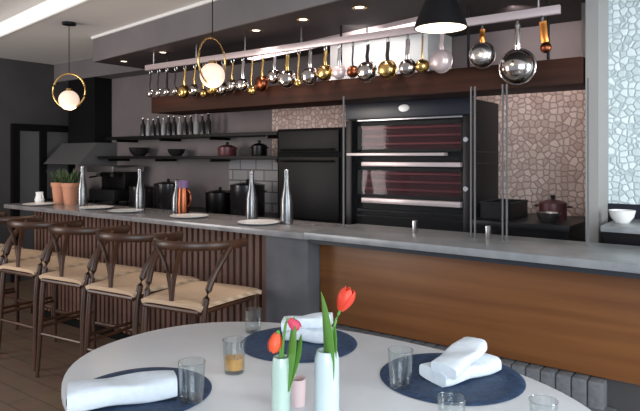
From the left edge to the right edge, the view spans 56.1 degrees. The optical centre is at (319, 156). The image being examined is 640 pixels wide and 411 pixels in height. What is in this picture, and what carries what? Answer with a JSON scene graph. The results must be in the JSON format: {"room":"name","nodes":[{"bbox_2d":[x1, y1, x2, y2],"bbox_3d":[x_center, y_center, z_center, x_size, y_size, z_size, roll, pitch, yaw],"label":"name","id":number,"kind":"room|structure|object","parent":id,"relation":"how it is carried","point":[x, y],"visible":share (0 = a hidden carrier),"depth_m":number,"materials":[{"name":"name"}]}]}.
{"room":"restaurant","nodes":[
{"label":"restaurant","id":0,"kind":"room"},
{"bbox_2d":[0,0,45,21],"bbox_3d":[-1.941,-1.315,1.246,9.400,0.130,6.064,0,0,37],"label":"ceiling","id":1,"kind":"structure","parent":0,"point":[8,8],"depth_m":4.98,"materials":[{"name":"white paint"}]},
{"bbox_2d":[0,58,67,282],"bbox_3d":[-5.280,0.045,4.585,0.150,2.750,7.400,0,0,37],"label":"wall","id":2,"kind":"structure","parent":0,"point":[26,97],"depth_m":6.90,"materials":[{"name":"paint"}]},
{"bbox_2d":[10,123,74,282],"bbox_3d":[-3.264,0.520,7.098,0.060,1.800,0.760,0,0,37],"label":"door","id":3,"kind":"structure","parent":2,"relation":"in","point":[31,145],"depth_m":6.97,"materials":[{"name":"grey"}]},
{"bbox_2d":[0,0,90,37],"bbox_3d":[-0.482,-1.179,3.107,9.392,0.142,0.012,0,0,45],"label":"trim","id":4,"kind":"structure","parent":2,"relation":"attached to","point":[46,0],"depth_m":5.02,"materials":[{"name":"white paint"}]},
{"bbox_2d":[0,0,89,37],"bbox_3d":[-0.526,-1.169,3.132,8.685,0.131,0.013,0,0,45],"label":"light strip","id":5,"kind":"object","parent":4,"relation":"attached to","point":[49,8],"visible":1,"depth_m":4.91,"materials":[{"name":"white"}]},
{"bbox_2d":[0,279,116,410],"bbox_3d":[-1.540,1.470,1.780,9.400,0.100,7.400,0,0,37],"label":"floor","id":6,"kind":"structure","parent":0,"point":[20,390],"depth_m":4.21,"materials":[{"name":"brown wood"}]},
{"bbox_2d":[0,211,22,325],"bbox_3d":[-2.848,0.927,4.966,0.512,0.987,0.521,0,0,31],"label":"bar stool","id":7,"kind":"object","parent":6,"relation":"on","point":[5,212],"visible":0.27,"depth_m":5.03,"materials":[{"name":"brown wood"}]},
{"bbox_2d":[0,212,57,333],"bbox_3d":[-2.400,0.927,4.630,0.512,0.987,0.521,0,0,29],"label":"bar stool","id":8,"kind":"object","parent":6,"relation":"on","point":[26,254],"visible":0.49,"depth_m":4.70,"materials":[{"name":"brown wood"}]},
{"bbox_2d":[0,216,99,371],"bbox_3d":[-1.953,0.927,4.294,0.512,0.987,0.521,0,0,32],"label":"bar stool","id":9,"kind":"object","parent":6,"relation":"on","point":[34,267],"visible":0.8,"depth_m":4.14,"materials":[{"name":"brown wood"}]},
{"bbox_2d":[44,197,102,202],"bbox_3d":[-2.813,0.950,6.866,0.700,0.940,0.549,0,0,37],"label":"range cooker","id":10,"kind":"object","parent":6,"relation":"on","point":[86,200],"visible":0.02,"depth_m":6.74,"materials":[{"name":"black metal"}]},
{"bbox_2d":[77,183,86,198],"bbox_3d":[-2.812,0.375,6.884,0.248,0.210,0.248,0,0,-31],"label":"cooking pot","id":11,"kind":"object","parent":10,"relation":"on","point":[82,189],"visible":0.34,"depth_m":6.83,"materials":[{"name":"silver metal"}]},
{"bbox_2d":[35,221,141,377],"bbox_3d":[-1.520,0.927,3.970,0.512,0.987,0.521,0,0,30],"label":"bar stool","id":12,"kind":"object","parent":6,"relation":"on","point":[79,275],"visible":0.81,"depth_m":3.85,"materials":[{"name":"brown wood"}]},
{"bbox_2d":[84,226,198,354],"bbox_3d":[-1.096,0.927,3.652,0.512,0.987,0.521,0,0,31],"label":"bar stool","id":13,"kind":"object","parent":6,"relation":"on","point":[133,285],"visible":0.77,"depth_m":3.51,"materials":[{"name":"brown wood"}]},
{"bbox_2d":[4,201,349,339],"bbox_3d":[-1.272,0.917,4.463,3.410,1.006,0.505,0,0,37],"label":"bar counter","id":14,"kind":"object","parent":6,"relation":"on","point":[277,260],"depth_m":4.03,"materials":[{"name":"stone"}]},
{"bbox_2d":[22,202,54,205],"bbox_3d":[-2.404,0.406,5.128,0.260,0.017,0.260,0,0,37],"label":"plate","id":15,"kind":"object","parent":14,"relation":"on","point":[36,203],"visible":1,"depth_m":5.16,"materials":[{"name":"white ceramic"}]},
{"bbox_2d":[34,192,44,202],"bbox_3d":[-2.518,0.364,5.384,0.084,0.100,0.097,0,0,-17],"label":"milk jug","id":16,"kind":"object","parent":14,"relation":"on","point":[39,197],"visible":0.91,"depth_m":5.36,"materials":[{"name":"white ceramic"}]},
{"bbox_2d":[46,169,69,203],"bbox_3d":[-2.321,0.255,5.335,0.171,0.318,0.157,0,0,29],"label":"herb pot","id":17,"kind":"object","parent":14,"relation":"on","point":[57,192],"visible":0.66,"depth_m":5.28,"materials":[{"name":"brown ceramic"}]},
{"bbox_2d":[57,169,83,204],"bbox_3d":[-2.185,0.255,5.226,0.208,0.319,0.188,0,0,37],"label":"herb pot","id":18,"kind":"object","parent":14,"relation":"on","point":[70,187],"visible":0.99,"depth_m":5.20,"materials":[{"name":"brown ceramic"}]},
{"bbox_2d":[79,205,113,209],"bbox_3d":[-1.784,0.406,4.788,0.260,0.017,0.260,0,0,37],"label":"plate","id":19,"kind":"object","parent":14,"relation":"on","point":[97,206],"visible":1,"depth_m":4.83,"materials":[{"name":"white ceramic"}]},
{"bbox_2d":[107,209,143,212],"bbox_3d":[-1.456,0.406,4.492,0.260,0.017,0.260,0,0,37],"label":"plate","id":20,"kind":"object","parent":14,"relation":"on","point":[111,210],"visible":1,"depth_m":4.52,"materials":[{"name":"white ceramic"}]},
{"bbox_2d":[4,201,349,239],"bbox_3d":[-1.272,0.432,4.463,3.410,0.036,0.505,0,0,37],"label":"countertop","id":21,"kind":"structure","parent":14,"relation":"on","point":[295,229],"depth_m":4.00,"materials":[{"name":"stone"}]},
{"bbox_2d":[177,180,190,213],"bbox_3d":[-0.992,0.292,4.361,0.096,0.243,0.120,0,0,-20],"label":"jug","id":22,"kind":"object","parent":14,"relation":"on","point":[183,198],"visible":0.93,"depth_m":4.33,"materials":[{"name":"orange metal"}]},
{"bbox_2d":[170,213,207,218],"bbox_3d":[-0.892,0.406,4.094,0.260,0.017,0.260,0,0,37],"label":"plate","id":23,"kind":"object","parent":14,"relation":"on","point":[188,215],"visible":1,"depth_m":4.13,"materials":[{"name":"white ceramic"}]},
{"bbox_2d":[238,219,279,224],"bbox_3d":[-0.378,0.406,3.696,0.260,0.017,0.260,0,0,37],"label":"plate","id":24,"kind":"object","parent":14,"relation":"on","point":[252,221],"visible":1,"depth_m":3.74,"materials":[{"name":"white ceramic"}]},
{"bbox_2d":[88,201,277,218],"bbox_3d":[-1.397,0.960,5.804,2.800,0.920,0.510,0,0,37],"label":"countertop","id":25,"kind":"structure","parent":6,"relation":"on","point":[120,203],"depth_m":5.71,"materials":[{"name":"stone"}]},
{"bbox_2d":[87,165,143,204],"bbox_3d":[-2.207,0.295,6.424,0.480,0.410,0.431,0,0,37],"label":"coffee machine","id":26,"kind":"object","parent":25,"relation":"on","point":[116,179],"visible":0.83,"depth_m":6.33,"materials":[{"name":"black metal"}]},
{"bbox_2d":[129,182,153,206],"bbox_3d":[-1.812,0.375,6.084,0.248,0.250,0.248,0,0,-20],"label":"cooking pot","id":27,"kind":"object","parent":25,"relation":"on","point":[140,195],"visible":0.98,"depth_m":5.99,"materials":[{"name":"black"}]},
{"bbox_2d":[154,179,177,208],"bbox_3d":[-1.480,0.355,5.860,0.289,0.290,0.289,0,0,-20],"label":"cooking pot","id":28,"kind":"object","parent":25,"relation":"on","point":[165,193],"visible":0.7,"depth_m":5.73,"materials":[{"name":"black"}]},
{"bbox_2d":[205,187,229,213],"bbox_3d":[-0.904,0.385,5.428,0.269,0.230,0.269,0,0,-14],"label":"cooking pot","id":29,"kind":"object","parent":25,"relation":"on","point":[216,201],"visible":0.78,"depth_m":5.31,"materials":[{"name":"grey metal"}]},
{"bbox_2d":[228,179,266,215],"bbox_3d":[-0.628,0.345,5.196,0.310,0.310,0.310,0,0,-25],"label":"cooking pot","id":30,"kind":"object","parent":25,"relation":"on","point":[247,198],"visible":0.98,"depth_m":5.07,"materials":[{"name":"black"}]},
{"bbox_2d":[141,232,261,332],"bbox_3d":[-0.672,0.927,3.334,0.512,0.987,0.521,0,0,29],"label":"bar stool","id":31,"kind":"object","parent":6,"relation":"on","point":[201,298],"visible":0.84,"depth_m":3.19,"materials":[{"name":"brown wood"}]},
{"bbox_2d":[278,127,345,223],"bbox_3d":[0.034,0.600,4.745,0.640,1.640,0.488,0,0,37],"label":"refrigerator","id":32,"kind":"object","parent":6,"relation":"on","point":[312,190],"visible":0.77,"depth_m":4.55,"materials":[{"name":"black"}]},
{"bbox_2d":[61,322,590,410],"bbox_3d":[-0.040,1.040,1.730,1.640,0.760,1.090,0,0,37],"label":"dining table","id":33,"kind":"object","parent":6,"relation":"on","point":[201,348],"visible":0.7,"depth_m":1.88,"materials":[{"name":"white stone"}]},
{"bbox_2d":[66,367,211,410],"bbox_3d":[-0.501,0.658,1.682,0.390,0.004,0.390,0,0,37],"label":"placemat","id":34,"kind":"object","parent":33,"relation":"on","point":[193,387],"visible":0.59,"depth_m":1.66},
{"bbox_2d":[67,370,177,410],"bbox_3d":[-0.531,0.626,1.617,0.275,0.059,0.105,0,0,-21],"label":"napkin","id":35,"kind":"object","parent":34,"relation":"on","point":[146,386],"visible":1,"depth_m":1.58,"materials":[{"name":"fabric"}]},
{"bbox_2d":[225,354,243,370],"bbox_3d":[-0.263,0.610,1.841,0.074,0.101,0.074,0,0,37],"label":"candle","id":36,"kind":"object","parent":33,"relation":"on","point":[233,362],"visible":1,"depth_m":1.82,"materials":[{"name":"beige wax"}]},
{"bbox_2d":[271,354,290,410],"bbox_3d":[-0.094,0.573,1.458,0.048,0.175,0.048,0,0,37],"label":"bud vase","id":37,"kind":"object","parent":33,"relation":"on","point":[280,395],"visible":0.94,"depth_m":1.44,"materials":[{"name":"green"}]},
{"bbox_2d":[268,329,281,358],"bbox_3d":[-0.110,0.509,1.458,0.035,0.182,0.035,0,0,37],"label":"tulip","id":38,"kind":"object","parent":37,"relation":"in","point":[275,341],"visible":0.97,"depth_m":1.45,"materials":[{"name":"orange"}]},
{"bbox_2d":[281,316,301,390],"bbox_3d":[-0.067,0.493,1.460,0.059,0.215,0.045,0,0,37],"label":"tulip","id":39,"kind":"object","parent":37,"relation":"in","point":[294,352],"visible":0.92,"depth_m":1.45,"materials":[{"name":"green"}]},
{"bbox_2d":[240,327,356,362],"bbox_3d":[-0.075,0.658,2.125,0.414,0.004,0.414,0,0,37],"label":"placemat","id":40,"kind":"object","parent":33,"relation":"on","point":[255,344],"visible":0.54,"depth_m":2.08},
{"bbox_2d":[281,312,332,343],"bbox_3d":[-0.040,0.609,2.155,0.183,0.092,0.115,0,0,7],"label":"napkin","id":41,"kind":"object","parent":40,"relation":"on","point":[311,330],"visible":0.56,"depth_m":2.12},
{"bbox_2d":[291,375,305,407],"bbox_3d":[-0.061,0.625,1.602,0.048,0.070,0.048,0,0,37],"label":"vase","id":42,"kind":"object","parent":33,"relation":"on","point":[298,387],"visible":0.8,"depth_m":1.58,"materials":[{"name":"pink"}]},
{"bbox_2d":[314,347,338,410],"bbox_3d":[0.017,0.562,1.444,0.060,0.195,0.060,0,0,37],"label":"bud vase","id":43,"kind":"object","parent":33,"relation":"on","point":[326,388],"visible":0.8,"depth_m":1.42,"materials":[{"name":"grey"}]},
{"bbox_2d":[321,286,355,378],"bbox_3d":[0.042,0.455,1.441,0.083,0.289,0.060,0,0,18],"label":"tulip","id":44,"kind":"object","parent":43,"relation":"in","point":[345,297],"visible":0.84,"depth_m":1.43,"materials":[{"name":"green"}]},
{"bbox_2d":[380,353,525,405],"bbox_3d":[0.393,0.658,1.799,0.426,0.004,0.426,0,0,37],"label":"placemat","id":45,"kind":"object","parent":33,"relation":"on","point":[506,384],"visible":0.8,"depth_m":1.72,"materials":[{"name":"fabric"}]},
{"bbox_2d":[419,337,501,386],"bbox_3d":[0.424,0.613,1.807,0.248,0.085,0.142,0,0,-41],"label":"napkin","id":46,"kind":"object","parent":45,"relation":"on","point":[466,358],"visible":1,"depth_m":1.76,"materials":[{"name":"fabric"}]},
{"bbox_2d":[346,97,498,232],"bbox_3d":[0.694,0.520,4.229,0.976,1.800,0.520,0,0,37],"label":"oven","id":47,"kind":"object","parent":6,"relation":"on","point":[407,161],"visible":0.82,"depth_m":4.03,"materials":[{"name":"black metal"}]},
{"bbox_2d":[320,244,639,410],"bbox_3d":[1.334,0.943,2.137,3.630,0.955,0.460,0,0,37],"label":"banquette","id":48,"kind":"object","parent":6,"relation":"on","point":[586,324],"visible":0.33,"depth_m":2.74,"materials":[{"name":"brown wood"}]},
{"bbox_2d":[585,406,616,410],"bbox_3d":[0.520,1.077,2.735,1.450,0.085,0.440,0,0,37],"label":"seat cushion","id":49,"kind":"object","parent":48,"relation":"on","point":[593,408],"depth_m":2.46,"materials":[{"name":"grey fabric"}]},
{"bbox_2d":[469,213,584,241],"bbox_3d":[1.323,0.900,3.714,0.580,1.040,0.630,0,0,37],"label":"countertop","id":50,"kind":"structure","parent":6,"relation":"on","point":[572,228],"depth_m":3.48,"materials":[{"name":"grey metal"}]},
{"bbox_2d":[479,199,527,219],"bbox_3d":[1.160,0.327,3.780,0.200,0.105,0.326,0,0,37],"label":"food tray","id":51,"kind":"object","parent":50,"relation":"on","point":[517,208],"visible":1,"depth_m":3.68,"materials":[{"name":"grey metal"}]},
{"bbox_2d":[536,211,561,223],"bbox_3d":[1.320,0.350,3.460,0.140,0.060,0.140,0,0,37],"label":"mixing bowl","id":52,"kind":"object","parent":50,"relation":"on","point":[548,217],"visible":1,"depth_m":3.42,"materials":[{"name":"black metal"}]},
{"bbox_2d":[533,195,572,220],"bbox_3d":[1.420,0.305,3.660,0.166,0.150,0.198,0,0,-16],"label":"cooking pot","id":53,"kind":"object","parent":50,"relation":"on","point":[552,205],"visible":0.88,"depth_m":3.60,"materials":[{"name":"metal"}]},
{"bbox_2d":[601,219,639,245],"bbox_3d":[2.321,0.873,2.381,2.145,1.095,0.435,0,0,37],"label":"base cabinet","id":54,"kind":"object","parent":6,"relation":"on","point":[613,233],"visible":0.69,"depth_m":2.83,"materials":[{"name":"stone"}]},
{"bbox_2d":[608,209,635,222],"bbox_3d":[1.494,0.294,2.967,0.124,0.062,0.124,0,0,37],"label":"bowl","id":55,"kind":"object","parent":54,"relation":"on","point":[618,215],"visible":1,"depth_m":2.93,"materials":[{"name":"white ceramic"}]},
{"bbox_2d":[0,0,204,64],"bbox_3d":[-0.114,-1.245,3.682,9.400,0.270,2.645,0,0,37],"label":"ceiling","id":56,"kind":"structure","parent":0,"point":[47,41],"depth_m":5.18,"materials":[{"name":"white paint"}]},
{"bbox_2d":[52,21,85,109],"bbox_3d":[-2.072,-0.748,4.954,0.254,0.723,0.164,0,0,37],"label":"pendant lamp","id":57,"kind":"object","parent":56,"relation":"hanging from","point":[68,99],"visible":1,"depth_m":4.92,"materials":[{"name":"glass"}]},
{"bbox_2d":[91,0,217,39],"bbox_3d":[0.259,-1.099,3.196,6.686,0.022,0.016,0,0,45],"label":"trim","id":58,"kind":"structure","parent":56,"relation":"attached to","point":[201,3],"depth_m":4.73,"materials":[{"name":"white paint"}]},
{"bbox_2d":[198,0,225,87],"bbox_3d":[-0.704,-0.781,3.928,0.287,0.658,0.164,0,0,-37],"label":"pendant lamp","id":59,"kind":"object","parent":56,"relation":"hanging from","point":[212,75],"visible":1,"depth_m":3.87,"materials":[{"name":"gold metal"}]},
{"bbox_2d":[414,0,467,33],"bbox_3d":[0.572,-0.860,2.846,0.252,0.500,0.252,0,0,37],"label":"dome pendant","id":60,"kind":"object","parent":56,"relation":"hanging from","point":[435,16],"visible":1,"depth_m":2.77,"materials":[{"name":"black metal"}]},
{"bbox_2d":[54,58,161,83],"bbox_3d":[-2.380,-1.005,6.760,1.880,0.210,0.240,0,0,37],"label":"soffit","id":61,"kind":"structure","parent":0,"point":[86,68],"depth_m":6.76,"materials":[{"name":"paint"}]},
{"bbox_2d":[93,0,340,61],"bbox_3d":[0.274,-0.995,3.207,6.677,0.230,0.020,0,0,45],"label":"soffit","id":62,"kind":"structure","parent":0,"point":[197,21],"depth_m":4.36,"materials":[{"name":"paint"}]},
{"bbox_2d":[75,20,584,216],"bbox_3d":[-0.503,0.120,5.596,6.280,2.600,0.150,0,0,37],"label":"wall","id":63,"kind":"structure","parent":0,"point":[546,130],"depth_m":4.39,"materials":[{"name":"stone"}]},
{"bbox_2d":[44,77,116,163],"bbox_3d":[-2.756,-0.410,6.892,0.720,0.980,0.480,0,0,37],"label":"hood","id":64,"kind":"object","parent":63,"relation":"attached to","point":[90,123],"visible":1,"depth_m":6.83,"materials":[{"name":"grey"}]},
{"bbox_2d":[98,156,277,161],"bbox_3d":[-1.270,0.018,5.890,2.700,0.055,0.300,0,0,37],"label":"wall shelf","id":65,"kind":"object","parent":63,"relation":"attached to","point":[110,158],"visible":0.67,"depth_m":5.74,"materials":[{"name":"wood"}]},
{"bbox_2d":[129,147,149,155],"bbox_3d":[-1.916,-0.055,6.362,0.220,0.090,0.220,0,0,37],"label":"bowl","id":66,"kind":"object","parent":65,"relation":"on","point":[135,151],"visible":0.87,"depth_m":6.29,"materials":[{"name":"black"}]},
{"bbox_2d":[167,149,184,155],"bbox_3d":[-1.436,-0.045,6.002,0.180,0.070,0.180,0,0,37],"label":"bowl","id":67,"kind":"object","parent":65,"relation":"on","point":[173,152],"visible":0.91,"depth_m":5.94,"materials":[{"name":"black"}]},
{"bbox_2d":[217,142,237,155],"bbox_3d":[-0.858,-0.075,5.556,0.177,0.130,0.203,0,0,-14],"label":"cooking pot","id":68,"kind":"object","parent":65,"relation":"on","point":[224,150],"visible":1,"depth_m":5.49,"materials":[{"name":"metal"}]},
{"bbox_2d":[250,140,268,155],"bbox_3d":[-0.538,-0.080,5.316,0.146,0.140,0.188,0,0,-20],"label":"cooking pot","id":69,"kind":"object","parent":65,"relation":"on","point":[258,149],"visible":1,"depth_m":5.26,"materials":[{"name":"grey metal"}]},
{"bbox_2d":[106,131,277,142],"bbox_3d":[-1.250,-0.188,5.875,2.450,0.055,0.300,0,0,37],"label":"wall shelf","id":70,"kind":"object","parent":63,"relation":"attached to","point":[274,134],"visible":0.83,"depth_m":5.69,"materials":[{"name":"wood"}]},
{"bbox_2d":[166,116,171,134],"bbox_3d":[-1.526,-0.315,6.057,0.062,0.200,0.062,0,0,37],"label":"bottle","id":71,"kind":"object","parent":70,"relation":"on","point":[168,124],"visible":0.84,"depth_m":6.03,"materials":[{"name":"black"}]},
{"bbox_2d":[193,114,199,133],"bbox_3d":[-1.194,-0.317,5.808,0.064,0.204,0.064,0,0,37],"label":"bottle","id":72,"kind":"object","parent":70,"relation":"on","point":[196,124],"visible":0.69,"depth_m":5.79,"materials":[{"name":"grey"}]},
{"bbox_2d":[206,114,210,133],"bbox_3d":[-1.061,-0.317,5.708,0.053,0.204,0.053,0,0,37],"label":"bottle","id":73,"kind":"object","parent":70,"relation":"on","point":[208,121],"visible":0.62,"depth_m":5.69,"materials":[{"name":"black"}]},
{"bbox_2d":[229,159,277,212],"bbox_3d":[-0.486,0.260,5.477,0.950,0.480,0.020,0,0,37],"label":"backsplash","id":74,"kind":"structure","parent":63,"relation":"attached to","point":[265,170],"depth_m":5.50,"materials":[{"name":"tile"}]},
{"bbox_2d":[581,3,584,56],"bbox_3d":[1.672,-0.705,3.583,0.100,0.350,0.460,0,0,37],"label":"trim","id":75,"kind":"structure","parent":63,"relation":"attached to","point":[582,4],"depth_m":3.42,"materials":[{"name":"grey paint"}]},
{"bbox_2d":[97,0,584,72],"bbox_3d":[0.761,-0.995,3.788,6.798,0.230,1.492,0,0,45],"label":"soffit","id":76,"kind":"structure","parent":0,"point":[326,20],"depth_m":4.05,"materials":[{"name":"grey"}]},
{"bbox_2d":[247,49,306,59],"bbox_3d":[-0.383,-0.861,4.918,0.134,0.038,0.694,0,0,-42],"label":"lamp","id":77,"kind":"object","parent":76,"relation":"attached to","point":[267,55],"depth_m":4.98,"materials":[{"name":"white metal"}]},
{"bbox_2d":[145,0,560,70],"bbox_3d":[-0.124,-0.807,4.093,3.390,0.145,0.030,0,0,37],"label":"rail","id":78,"kind":"object","parent":76,"relation":"hanging from","point":[554,9],"visible":0.91,"depth_m":3.83,"materials":[{"name":"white metal"}]},
{"bbox_2d":[178,65,188,98],"bbox_3d":[-1.091,-0.601,4.781,0.111,0.272,0.064,0,0,37],"label":"ladle","id":79,"kind":"object","parent":78,"relation":"hanging from","point":[183,92],"visible":0.96,"depth_m":4.76,"materials":[{"name":"gold metal"}]},
{"bbox_2d":[188,63,198,96],"bbox_3d":[-0.997,-0.606,4.713,0.060,0.263,0.102,0,0,-44],"label":"ladle","id":80,"kind":"object","parent":78,"relation":"hanging from","point":[193,89],"visible":1,"depth_m":4.69,"materials":[{"name":"silver metal"}]},
{"bbox_2d":[216,60,226,95],"bbox_3d":[-0.743,-0.601,4.523,0.102,0.273,0.060,0,0,44],"label":"pan","id":81,"kind":"object","parent":78,"relation":"hanging from","point":[221,89],"visible":0.75,"depth_m":4.50,"materials":[{"name":"silver metal"}]},
{"bbox_2d":[226,58,235,92],"bbox_3d":[-0.664,-0.608,4.464,0.060,0.258,0.102,0,0,-40],"label":"pan","id":82,"kind":"object","parent":78,"relation":"hanging from","point":[230,84],"visible":1,"depth_m":4.44,"materials":[{"name":"silver metal"}]},
{"bbox_2d":[236,57,248,90],"bbox_3d":[-0.573,-0.609,4.397,0.097,0.255,0.058,0,0,30],"label":"pan","id":83,"kind":"object","parent":78,"relation":"hanging from","point":[242,84],"visible":1,"depth_m":4.38,"materials":[{"name":"silver metal"}]},
{"bbox_2d":[248,56,255,94],"bbox_3d":[-0.496,-0.593,4.347,0.072,0.288,0.045,0,0,35],"label":"ladle","id":84,"kind":"object","parent":78,"relation":"hanging from","point":[251,89],"visible":1,"depth_m":4.34,"materials":[{"name":"gold metal"}]},
{"bbox_2d":[255,54,267,91],"bbox_3d":[-0.422,-0.602,4.279,0.066,0.270,0.116,0,0,-44],"label":"pan","id":85,"kind":"object","parent":78,"relation":"hanging from","point":[261,82],"visible":1,"depth_m":4.25,"materials":[{"name":"orange metal"}]},
{"bbox_2d":[267,52,279,83],"bbox_3d":[-0.329,-0.625,4.212,0.104,0.224,0.061,0,0,38],"label":"pan","id":86,"kind":"object","parent":78,"relation":"hanging from","point":[272,76],"visible":0.98,"depth_m":4.19,"materials":[{"name":"silver metal"}]},
{"bbox_2d":[278,50,295,87],"bbox_3d":[-0.234,-0.606,4.135,0.129,0.262,0.072,0,0,25],"label":"pan","id":87,"kind":"object","parent":78,"relation":"hanging from","point":[286,78],"visible":0.98,"depth_m":4.11,"materials":[{"name":"silver metal"}]},
{"bbox_2d":[294,49,301,87],"bbox_3d":[-0.150,-0.605,4.087,0.059,0.264,0.042,0,0,19],"label":"ladle","id":88,"kind":"object","parent":78,"relation":"hanging from","point":[298,82],"visible":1,"depth_m":4.08,"materials":[{"name":"gold metal"}]},
{"bbox_2d":[301,48,317,84],"bbox_3d":[-0.075,-0.610,4.017,0.122,0.253,0.069,0,0,28],"label":"pan","id":89,"kind":"object","parent":78,"relation":"hanging from","point":[309,76],"visible":0.98,"depth_m":4.00,"materials":[{"name":"silver metal"}]},
{"bbox_2d":[317,45,331,80],"bbox_3d":[0.026,-0.619,3.944,0.109,0.236,0.063,0,0,39],"label":"ladle","id":90,"kind":"object","parent":78,"relation":"hanging from","point":[324,72],"visible":1,"depth_m":3.92,"materials":[{"name":"gold metal"}]},
{"bbox_2d":[332,43,345,79],"bbox_3d":[0.118,-0.619,3.878,0.097,0.235,0.058,0,0,37],"label":"ladle","id":91,"kind":"object","parent":78,"relation":"hanging from","point":[338,71],"visible":1,"depth_m":3.86,"materials":[{"name":"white metal"}]},
{"bbox_2d":[347,41,356,77],"bbox_3d":[0.206,-0.621,3.819,0.080,0.232,0.049,0,0,28],"label":"ladle","id":92,"kind":"object","parent":78,"relation":"hanging from","point":[352,70],"visible":0.94,"depth_m":3.81,"materials":[{"name":"orange metal"}]},
{"bbox_2d":[347,65,356,77],"bbox_3d":[0.202,-0.545,3.811,0.080,0.080,0.032,0,0,27],"label":"bowl","id":93,"kind":"object","parent":92,"relation":"on","point":[352,70],"depth_m":3.80,"materials":[{"name":"orange metal"}]},
{"bbox_2d":[357,39,376,81],"bbox_3d":[0.286,-0.603,3.743,0.134,0.269,0.074,0,0,40],"label":"ladle","id":94,"kind":"object","parent":78,"relation":"hanging from","point":[367,70],"visible":1,"depth_m":3.72,"materials":[{"name":"silver metal"}]},
{"bbox_2d":[378,37,396,78],"bbox_3d":[0.404,-0.606,3.657,0.120,0.262,0.068,0,0,37],"label":"ladle","id":95,"kind":"object","parent":78,"relation":"hanging from","point":[387,69],"visible":1,"depth_m":3.64,"materials":[{"name":"gold metal"}]},
{"bbox_2d":[399,34,415,76],"bbox_3d":[0.517,-0.609,3.577,0.106,0.255,0.062,0,0,32],"label":"ladle","id":96,"kind":"object","parent":78,"relation":"hanging from","point":[407,68],"visible":0.99,"depth_m":3.56,"materials":[{"name":"silver metal"}]},
{"bbox_2d":[415,33,428,72],"bbox_3d":[0.599,-0.615,3.523,0.084,0.244,0.050,0,0,23],"label":"ladle","id":97,"kind":"object","parent":78,"relation":"hanging from","point":[422,65],"visible":0.96,"depth_m":3.51,"materials":[{"name":"gold metal"}]},
{"bbox_2d":[415,59,428,72],"bbox_3d":[0.596,-0.535,3.516,0.084,0.084,0.034,0,0,23],"label":"bowl","id":98,"kind":"object","parent":97,"relation":"on","point":[422,65],"depth_m":3.51,"materials":[{"name":"gold metal"}]},
{"bbox_2d":[429,34,452,72],"bbox_3d":[0.687,-0.610,3.441,0.139,0.254,0.076,0,0,41],"label":"pan","id":99,"kind":"object","parent":78,"relation":"hanging from","point":[441,60],"visible":0.92,"depth_m":3.42,"materials":[{"name":"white metal"}]},
{"bbox_2d":[469,23,495,68],"bbox_3d":[0.885,-0.613,3.290,0.148,0.249,0.080,0,0,28],"label":"pan","id":100,"kind":"object","parent":78,"relation":"hanging from","point":[482,54],"visible":1,"depth_m":3.27,"materials":[{"name":"silver metal"}]},
{"bbox_2d":[499,19,536,84],"bbox_3d":[1.038,-0.559,3.172,0.198,0.356,0.086,0,0,31],"label":"pan","id":101,"kind":"object","parent":78,"relation":"hanging from","point":[518,66],"visible":1,"depth_m":3.15,"materials":[{"name":"silver metal"}]},
{"bbox_2d":[539,15,551,52],"bbox_3d":[1.162,-0.636,3.104,0.035,0.201,0.064,0,0,-34],"label":"ladle","id":102,"kind":"object","parent":78,"relation":"hanging from","point":[545,47],"visible":1,"depth_m":3.10,"materials":[{"name":"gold metal"}]},
{"bbox_2d":[540,42,551,52],"bbox_3d":[1.162,-0.566,3.096,0.060,0.060,0.024,-9,-5,37],"label":"bowl","id":103,"kind":"object","parent":102,"relation":"on","point":[545,47],"depth_m":3.09,"materials":[{"name":"orange metal"}]},
{"bbox_2d":[306,17,417,41],"bbox_3d":[0.303,-0.861,4.049,0.177,0.038,1.019,0,0,-42],"label":"lamp","id":104,"kind":"object","parent":76,"relation":"attached to","point":[402,23],"depth_m":3.97,"materials":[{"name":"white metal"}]},
{"bbox_2d":[151,0,584,114],"bbox_3d":[0.044,-0.630,4.286,3.528,0.500,0.330,0,0,37],"label":"shelf","id":105,"kind":"object","parent":76,"relation":"hanging from","point":[563,74],"visible":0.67,"depth_m":3.81,"materials":[{"name":"brown wood"}]},
{"bbox_2d":[329,33,451,79],"bbox_3d":[0.516,-0.730,4.472,0.860,0.300,0.405,0,0,37],"label":"extractor hood","id":106,"kind":"object","parent":76,"relation":"attached to","point":[377,51],"visible":0.32,"depth_m":4.29,"materials":[{"name":"white paint"}]},
{"bbox_2d":[393,335,639,410],"bbox_3d":[1.550,0.935,2.425,3.630,0.970,0.260,0,0,37],"label":"half wall","id":107,"kind":"structure","parent":0,"point":[621,396],"depth_m":2.48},
{"bbox_2d":[304,224,639,278],"bbox_3d":[1.502,0.432,2.324,3.585,0.065,0.520,0,0,37],"label":"countertop","id":108,"kind":"structure","parent":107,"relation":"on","point":[617,260],"depth_m":2.73,"materials":[{"name":"stone"}]},
{"bbox_2d":[343,87,471,236],"bbox_3d":[0.444,0.025,3.217,0.776,0.750,0.030,0,0,37],"label":"glass screen","id":109,"kind":"object","parent":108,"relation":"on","point":[415,222],"visible":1,"depth_m":3.16,"materials":[{"name":"grey"}]},
{"bbox_2d":[474,84,503,239],"bbox_3d":[0.824,0.025,2.932,0.146,0.750,0.030,0,0,37],"label":"glass screen","id":110,"kind":"object","parent":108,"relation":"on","point":[488,227],"visible":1,"depth_m":2.92,"materials":[{"name":"grey"}]},
{"bbox_2d":[506,78,588,246],"bbox_3d":[1.042,0.025,2.768,0.371,0.750,0.010,0,0,37],"label":"glass screen","id":111,"kind":"object","parent":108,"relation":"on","point":[587,78],"visible":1,"depth_m":2.66,"materials":[{"name":"grey"}]},
{"bbox_2d":[585,0,608,242],"bbox_3d":[1.635,0.120,3.399,0.062,2.600,0.800,0,0,37],"label":"pillar","id":112,"kind":"structure","parent":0,"point":[596,11],"depth_m":3.08,"materials":[{"name":"grey paint"}]},
{"bbox_2d":[608,0,639,221],"bbox_3d":[2.526,0.045,2.618,2.300,2.750,0.180,0,0,37],"label":"wall","id":113,"kind":"structure","parent":0,"point":[624,15],"depth_m":3.21,"materials":[{"name":"tile"}]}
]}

